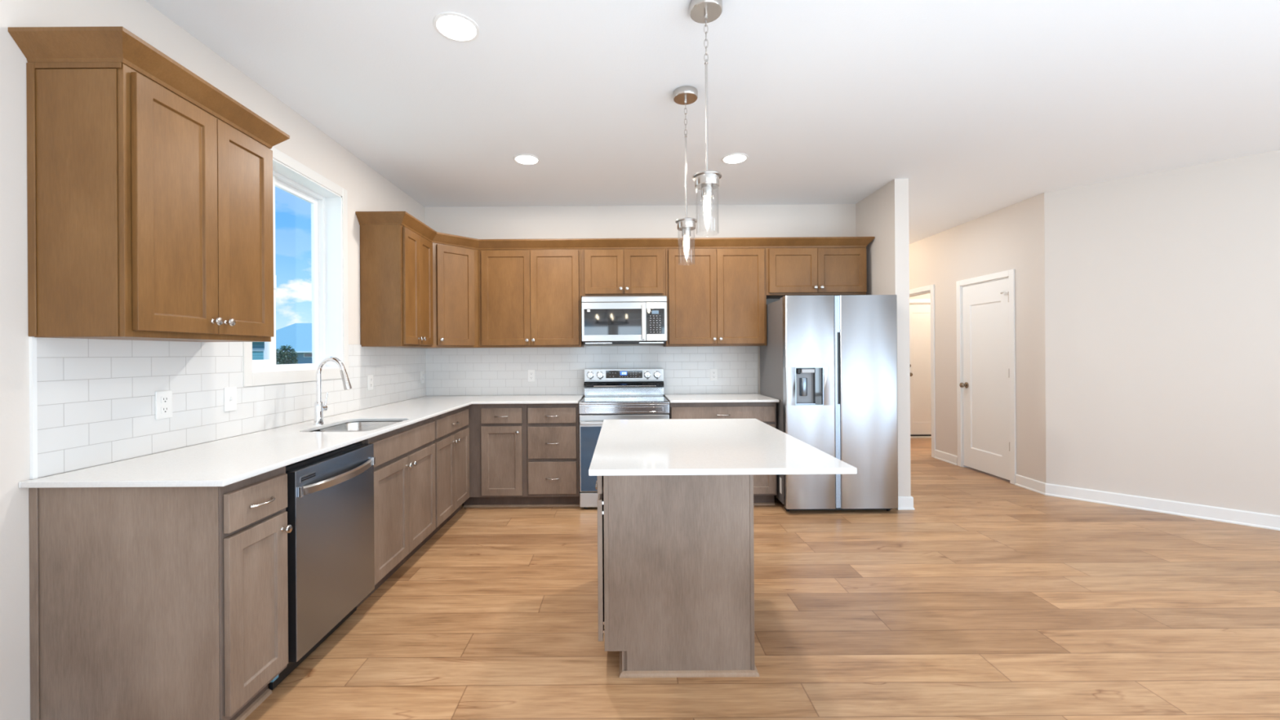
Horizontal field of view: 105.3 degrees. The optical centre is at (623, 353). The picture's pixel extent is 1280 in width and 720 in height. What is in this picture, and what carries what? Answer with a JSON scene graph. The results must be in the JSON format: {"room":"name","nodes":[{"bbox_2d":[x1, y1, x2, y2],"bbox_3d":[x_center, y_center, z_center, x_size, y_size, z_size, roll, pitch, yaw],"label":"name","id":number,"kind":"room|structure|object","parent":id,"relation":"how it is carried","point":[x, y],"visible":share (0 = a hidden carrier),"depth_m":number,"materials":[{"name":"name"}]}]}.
{"room":"kitchen","nodes":[
{"label":"kitchen","id":0,"kind":"room"},
{"bbox_2d":[0,0,426,719],"bbox_3d":[-2.020,-0.053,1.900,0.210,2.748,12.600,0,0,0],"label":"wall","id":1,"kind":"structure","parent":0,"point":[67,404],"depth_m":1.83,"materials":[{"name":"beige paint"}]},
{"bbox_2d":[8,26,289,342],"bbox_3d":[-1.748,-0.541,1.914,0.360,0.971,0.768,0,0,0],"label":"upper cabinet","id":2,"kind":"object","parent":1,"relation":"attached to","point":[149,186],"visible":1,"depth_m":1.62,"materials":[{"name":"brown wood"}]},
{"bbox_2d":[155,390,172,419],"bbox_3d":[-1.911,0.211,2.030,0.009,0.116,0.072,0,0,0],"label":"outlet","id":3,"kind":"object","parent":1,"relation":"attached to","point":[163,399],"visible":1,"depth_m":2.02,"materials":[{"name":"white plastic"}]},
{"bbox_2d":[160,395,168,403],"bbox_3d":[-1.909,0.190,2.030,0.002,0.029,0.032,0,0,0],"label":"receptacle","id":4,"kind":"object","parent":3,"relation":"attached to","point":[164,399],"depth_m":2.03,"materials":[{"name":"grey plastic"}]},
{"bbox_2d":[160,405,168,413],"bbox_3d":[-1.908,0.232,2.030,0.002,0.029,0.032,0,0,0],"label":"receptacle","id":5,"kind":"object","parent":3,"relation":"attached to","point":[164,409],"depth_m":2.03,"materials":[{"name":"grey plastic"}]},
{"bbox_2d":[223,386,236,411],"bbox_3d":[-1.908,0.219,2.373,0.014,0.116,0.072,0,0,0],"label":"light switch","id":6,"kind":"object","parent":1,"relation":"attached to","point":[229,393],"visible":1,"depth_m":2.37,"materials":[{"name":"white plastic"}]},
{"bbox_2d":[36,337,426,478],"bbox_3d":[-1.920,0.169,3.166,0.008,0.472,3.148,0,0,0],"label":"backsplash","id":7,"kind":"structure","parent":1,"relation":"attached to","point":[96,397],"depth_m":2.03,"materials":[{"name":"tile"}]},
{"bbox_2d":[243,146,348,386],"bbox_3d":[-2.004,-0.484,2.924,0.179,1.301,0.933,0,0,0],"label":"window","id":8,"kind":"structure","parent":1,"relation":"in","point":[328,200],"depth_m":3.28,"materials":[{"name":"white"}]},
{"bbox_2d":[367,374,373,390],"bbox_3d":[-1.911,0.215,3.686,0.009,0.116,0.072,0,0,0],"label":"outlet","id":9,"kind":"object","parent":1,"relation":"attached to","point":[370,377],"visible":1,"depth_m":3.68,"materials":[{"name":"white plastic"}]},
{"bbox_2d":[360,224,433,347],"bbox_3d":[-1.748,-0.504,3.845,0.359,0.898,0.566,0,0,0],"label":"upper cabinet","id":10,"kind":"object","parent":1,"relation":"attached to","point":[397,311],"visible":1,"depth_m":3.56,"materials":[{"name":"brown wood"}]},
{"bbox_2d":[355,211,875,249],"bbox_3d":[0.116,-0.997,4.328,4.353,0.083,0.845,0,0,-13],"label":"crown molding","id":11,"kind":"structure","parent":10,"relation":"attached to","point":[405,219],"depth_m":4.39,"materials":[{"name":"brown wood"}]},
{"bbox_2d":[424,204,856,427],"bbox_3d":[0.227,-0.069,4.811,4.305,2.748,0.158,0,0,0],"label":"wall","id":12,"kind":"structure","parent":0,"point":[458,371],"depth_m":4.74,"materials":[{"name":"beige paint"}]},
{"bbox_2d":[418,242,479,348],"bbox_3d":[-1.623,-0.505,4.434,0.610,0.898,0.610,0,0,0],"label":"upper cabinet","id":13,"kind":"object","parent":12,"relation":"attached to","point":[455,294],"visible":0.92,"depth_m":4.26,"materials":[{"name":"brown wood"}]},
{"bbox_2d":[478,248,583,347],"bbox_3d":[-0.854,-0.510,4.559,0.928,0.898,0.359,0,0,0],"label":"upper cabinet","id":14,"kind":"object","parent":12,"relation":"attached to","point":[528,298],"visible":1,"depth_m":4.42,"materials":[{"name":"brown wood"}]},
{"bbox_2d":[527,369,535,382],"bbox_3d":[-0.895,0.211,4.727,0.072,0.116,0.009,0,0,0],"label":"outlet","id":15,"kind":"object","parent":12,"relation":"attached to","point":[531,373],"visible":1,"depth_m":4.72,"materials":[{"name":"white plastic"}]},
{"bbox_2d":[426,345,758,395],"bbox_3d":[-0.311,0.158,4.736,3.225,0.472,0.008,0,0,0],"label":"backsplash","id":16,"kind":"structure","parent":12,"relation":"attached to","point":[458,371],"depth_m":4.73,"materials":[{"name":"tile"}]},
{"bbox_2d":[580,248,665,297],"bbox_3d":[-0.005,-0.745,4.559,0.770,0.440,0.359,0,0,0],"label":"upper cabinet","id":17,"kind":"object","parent":12,"relation":"attached to","point":[604,272],"visible":0.96,"depth_m":4.42,"materials":[{"name":"brown wood"}]},
{"bbox_2d":[581,295,666,344],"bbox_3d":[0.005,-0.304,4.511,0.756,0.426,0.449,0,0,0],"label":"microwave","id":18,"kind":"object","parent":17,"relation":"attached to","point":[606,320],"visible":1,"depth_m":4.33,"materials":[{"name":"grey metal"}]},
{"bbox_2d":[710,368,717,380],"bbox_3d":[0.873,0.201,4.727,0.072,0.116,0.009,0,0,0],"label":"outlet","id":19,"kind":"object","parent":12,"relation":"attached to","point":[713,372],"visible":1,"depth_m":4.72,"materials":[{"name":"white plastic"}]},
{"bbox_2d":[663,248,766,346],"bbox_3d":[0.839,-0.522,4.559,0.913,0.898,0.359,0,0,0],"label":"upper cabinet","id":20,"kind":"object","parent":12,"relation":"attached to","point":[719,299],"visible":0.98,"depth_m":4.42,"materials":[{"name":"brown wood"}]},
{"bbox_2d":[765,247,866,298],"bbox_3d":[1.748,-0.757,4.559,0.907,0.440,0.359,0,0,0],"label":"upper cabinet","id":21,"kind":"object","parent":12,"relation":"attached to","point":[789,271],"visible":0.97,"depth_m":4.42,"materials":[{"name":"brown wood"}]},
{"bbox_2d":[144,0,1279,244],"bbox_3d":[2.327,-1.507,1.950,8.925,0.100,12.700,0,0,0],"label":"ceiling","id":22,"kind":"structure","parent":0,"point":[984,107],"depth_m":2.68,"materials":[{"name":"white paint"}]},
{"bbox_2d":[432,12,479,42],"bbox_3d":[-0.735,-1.433,2.146,0.196,0.006,0.196,0,0,0],"label":"recessed light","id":23,"kind":"object","parent":22,"relation":"in","point":[453,26],"visible":1,"depth_m":2.14,"materials":[{"name":"white plastic"}]},
{"bbox_2d":[513,154,540,164],"bbox_3d":[-0.717,-1.433,3.602,0.196,0.006,0.196,0,0,0],"label":"recessed light","id":24,"kind":"object","parent":22,"relation":"in","point":[525,159],"visible":1,"depth_m":3.60,"materials":[{"name":"white"}]},
{"bbox_2d":[673,85,697,263],"bbox_3d":[0.343,-0.969,2.690,0.134,0.947,0.134,0,0,0],"label":"pendant light","id":25,"kind":"object","parent":22,"relation":"hanging from","point":[684,95],"visible":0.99,"depth_m":2.67,"materials":[{"name":"grey metal"}]},
{"bbox_2d":[681,227,690,237],"bbox_3d":[0.345,-0.668,2.690,0.048,0.041,0.048,0,0,0],"label":"socket","id":26,"kind":"object","parent":25,"relation":"attached to","point":[686,231],"depth_m":2.67,"materials":[{"name":"metal"}]},
{"bbox_2d":[689,0,722,232],"bbox_3d":[0.341,-0.969,2.011,0.134,0.947,0.134,0,0,0],"label":"pendant light","id":27,"kind":"object","parent":22,"relation":"hanging from","point":[702,11],"visible":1,"depth_m":2.00,"materials":[{"name":"grey metal"}]},
{"bbox_2d":[701,184,712,198],"bbox_3d":[0.344,-0.668,2.011,0.048,0.041,0.048,0,0,0],"label":"socket","id":28,"kind":"object","parent":27,"relation":"attached to","point":[706,189],"depth_m":1.99,"materials":[{"name":"metal"}]},
{"bbox_2d":[721,153,748,164],"bbox_3d":[0.822,-1.443,3.612,0.196,0.006,0.196,0,0,0],"label":"recessed light","id":29,"kind":"object","parent":22,"relation":"in","point":[732,158],"visible":1,"depth_m":3.61,"materials":[{"name":"white plastic"}]},
{"bbox_2d":[244,438,1279,719],"bbox_3d":[2.346,1.321,1.950,8.925,0.060,12.700,0,0,0],"label":"floor","id":30,"kind":"structure","parent":0,"point":[993,597],"depth_m":2.35,"materials":[{"name":"brown wood"}]},
{"bbox_2d":[28,466,292,719],"bbox_3d":[-1.586,0.871,1.735,0.664,0.893,0.320,0,0,0],"label":"base cabinet","id":31,"kind":"object","parent":30,"relation":"on","point":[146,603],"visible":0.81,"depth_m":1.58,"materials":[{"name":"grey wood"}]},
{"bbox_2d":[18,395,584,488],"bbox_3d":[-1.153,0.411,3.139,1.538,0.020,3.183,0,0,0],"label":"countertop","id":32,"kind":"structure","parent":31,"relation":"on","point":[226,461],"depth_m":2.02,"materials":[{"name":"white stone"}]},
{"bbox_2d":[313,356,351,425],"bbox_3d":[-1.670,0.210,2.819,0.215,0.390,0.091,0,0,0],"label":"faucet","id":33,"kind":"object","parent":32,"relation":"on","point":[319,407],"visible":1,"depth_m":2.79,"materials":[{"name":"silver metal"}]},
{"bbox_2d":[316,421,401,431],"bbox_3d":[-1.516,0.515,2.796,0.407,0.180,0.549,0,0,0],"label":"sink","id":34,"kind":"object","parent":32,"relation":"in","point":[359,426],"visible":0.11,"depth_m":3.06,"materials":[{"name":"silver metal"}]},
{"bbox_2d":[269,441,375,689],"bbox_3d":[-1.550,0.881,2.201,0.639,0.862,0.598,0,0,0],"label":"dishwasher","id":35,"kind":"object","parent":30,"relation":"on","point":[330,508],"visible":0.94,"depth_m":2.11,"materials":[{"name":"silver metal"}]},
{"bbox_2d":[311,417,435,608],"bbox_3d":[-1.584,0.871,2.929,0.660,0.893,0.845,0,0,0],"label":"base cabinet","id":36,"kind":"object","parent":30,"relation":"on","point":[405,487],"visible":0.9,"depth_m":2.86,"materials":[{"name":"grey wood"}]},
{"bbox_2d":[422,405,469,545],"bbox_3d":[-1.584,0.871,3.740,0.660,0.893,0.775,0,0,0],"label":"base cabinet","id":37,"kind":"object","parent":30,"relation":"on","point":[451,442],"visible":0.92,"depth_m":3.66,"materials":[{"name":"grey wood"}]},
{"bbox_2d":[463,404,528,506],"bbox_3d":[-1.098,0.868,4.405,0.560,0.893,0.660,0,0,0],"label":"base cabinet","id":38,"kind":"object","parent":30,"relation":"on","point":[498,433],"visible":0.94,"depth_m":4.12,"materials":[{"name":"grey wood"}]},
{"bbox_2d":[526,397,583,506],"bbox_3d":[-0.598,0.865,4.405,0.438,0.893,0.659,0,0,0],"label":"base cabinet","id":39,"kind":"object","parent":30,"relation":"on","point":[553,429],"visible":0.94,"depth_m":4.11,"materials":[{"name":"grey wood"}]},
{"bbox_2d":[578,368,669,508],"bbox_3d":[0.005,0.724,4.384,0.758,1.166,0.692,0,0,0],"label":"range","id":40,"kind":"object","parent":30,"relation":"on","point":[613,393],"visible":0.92,"depth_m":4.10,"materials":[{"name":"grey metal"}]},
{"bbox_2d":[583,381,663,387],"bbox_3d":[0.002,0.289,4.621,0.756,0.055,0.041,0,0,0],"label":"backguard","id":41,"kind":"object","parent":40,"relation":"attached to","point":[587,384],"depth_m":4.61,"materials":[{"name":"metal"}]},
{"bbox_2d":[578,395,669,404],"bbox_3d":[0.003,0.410,4.388,0.758,0.023,0.613,0,0,0],"label":"cooktop","id":42,"kind":"object","parent":40,"relation":"in","point":[587,400],"depth_m":4.18,"materials":[{"name":"grey"}]},
{"bbox_2d":[595,474,759,677],"bbox_3d":[0.203,0.859,2.428,0.685,0.893,0.918,0,0,0],"label":"kitchen island","id":43,"kind":"object","parent":30,"relation":"on","point":[676,554],"visible":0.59,"depth_m":1.99,"materials":[{"name":"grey wood"}]},
{"bbox_2d":[588,418,857,475],"bbox_3d":[0.336,0.400,2.290,0.911,0.021,1.270,0,0,0],"label":"island countertop","id":44,"kind":"structure","parent":43,"relation":"on","point":[656,446],"depth_m":1.96,"materials":[{"name":"white stone"}]},
{"bbox_2d":[668,402,777,505],"bbox_3d":[0.843,0.855,4.405,0.901,0.893,0.660,0,0,0],"label":"base cabinet","id":45,"kind":"object","parent":30,"relation":"on","point":[765,486],"visible":0.23,"depth_m":4.11,"materials":[{"name":"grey wood"}]},
{"bbox_2d":[663,393,778,403],"bbox_3d":[0.846,0.397,4.410,0.914,0.020,0.643,0,0,0],"label":"countertop","id":46,"kind":"structure","parent":45,"relation":"on","point":[716,397],"depth_m":4.26,"materials":[{"name":"white stone"}]},
{"bbox_2d":[760,294,897,511],"bbox_3d":[1.759,0.409,4.309,0.903,1.772,0.762,0,0,0],"label":"refrigerator","id":47,"kind":"object","parent":30,"relation":"on","point":[829,362],"visible":0.88,"depth_m":3.93,"materials":[{"name":"grey metal"}]},
{"bbox_2d":[855,178,911,509],"bbox_3d":[2.321,-0.083,4.400,0.117,2.748,0.680,0,0,0],"label":"wall","id":48,"kind":"structure","parent":0,"point":[882,215],"depth_m":4.06,"materials":[{"name":"beige paint"}]},
{"bbox_2d":[909,293,930,298],"bbox_3d":[4.976,-0.101,7.490,2.047,2.748,0.120,0,0,0],"label":"wall","id":49,"kind":"structure","parent":0,"point":[925,295],"depth_m":7.43,"materials":[{"name":"beige paint"}]},
{"bbox_2d":[909,298,931,438],"bbox_3d":[4.717,0.219,7.457,0.994,2.112,0.165,0,0,0],"label":"door","id":50,"kind":"structure","parent":49,"relation":"in","point":[919,308],"depth_m":7.45,"materials":[{"name":"white wood"}]},
{"bbox_2d":[909,192,1046,483],"bbox_3d":[3.893,-0.093,6.319,0.120,2.748,3.763,0,0,0],"label":"wall","id":51,"kind":"structure","parent":0,"point":[1012,237],"depth_m":4.89,"materials":[{"name":"beige paint"}]},
{"bbox_2d":[909,284,935,457],"bbox_3d":[3.886,0.212,6.535,0.136,2.137,1.054,0,0,0],"label":"door frame","id":52,"kind":"structure","parent":51,"relation":"attached to","point":[931,289],"depth_m":6.04,"materials":[{"name":"white wood"}]},
{"bbox_2d":[934,449,957,465],"bbox_3d":[3.831,1.228,5.804,0.020,0.105,0.402,0,0,0],"label":"baseboard","id":53,"kind":"structure","parent":51,"relation":"attached to","point":[949,458],"depth_m":5.79,"materials":[{"name":"white wood"}]},
{"bbox_2d":[955,269,1016,484],"bbox_3d":[3.858,0.225,5.185,0.174,2.112,0.824,0,0,0],"label":"door","id":54,"kind":"structure","parent":51,"relation":"in","point":[986,315],"depth_m":5.15,"materials":[{"name":"white wood"}]},
{"bbox_2d":[1044,150,1279,515],"bbox_3d":[5.261,-0.103,3.099,0.127,2.748,3.913,0,0,-45],"label":"wall","id":55,"kind":"structure","parent":0,"point":[1162,288],"depth_m":3.90,"materials":[{"name":"beige paint"}]},
{"bbox_2d":[1014,474,1279,530],"bbox_3d":[5.131,1.220,3.143,0.240,0.105,4.168,0,0,-42],"label":"baseboard","id":56,"kind":"structure","parent":55,"relation":"attached to","point":[1266,521],"depth_m":3.95,"materials":[{"name":"white wood"}]},
{"bbox_3d":[2.319,-0.083,6.545,0.120,2.748,3.310,0,0,0],"label":"wall","id":57,"kind":"structure","parent":0,"visible":0},
{"bbox_2d":[897,496,915,510],"bbox_3d":[2.340,1.239,6.120,0.137,0.105,4.160,0,0,0],"label":"baseboard","id":58,"kind":"structure","parent":57,"relation":"attached to","point":[904,503],"depth_m":4.05,"materials":[{"name":"white wood"}]},
{"label":"outside","id":59,"kind":"structure","parent":0,"visible":0},
{"bbox_3d":[-71.145,2.841,40.000,137.675,0.100,200.000,0,0,0],"label":"lawn","id":60,"kind":"structure","parent":59,"visible":0},
{"bbox_2d":[252,342,264,359],"bbox_3d":[-16.914,0.222,18.886,5.520,4.400,6.600,0,0,-35],"label":"house","id":61,"kind":"structure","parent":60,"relation":"on","point":[258,348],"depth_m":17.73,"materials":[{"name":"teal"}]},
{"bbox_2d":[275,344,298,364],"bbox_3d":[-20.354,0.940,29.407,1.309,3.016,1.306,0,0,44],"label":"tree","id":62,"kind":"object","parent":60,"relation":"on","point":[284,355],"visible":0.56,"depth_m":29.22,"materials":[{"name":"green plant"}]},
{"bbox_2d":[275,323,311,364],"bbox_3d":[-32.304,-0.448,53.970,18.000,5.950,9.260,0,0,0],"label":"house","id":63,"kind":"structure","parent":60,"relation":"on","point":[298,335],"depth_m":51.19,"materials":[{"name":"blue"}]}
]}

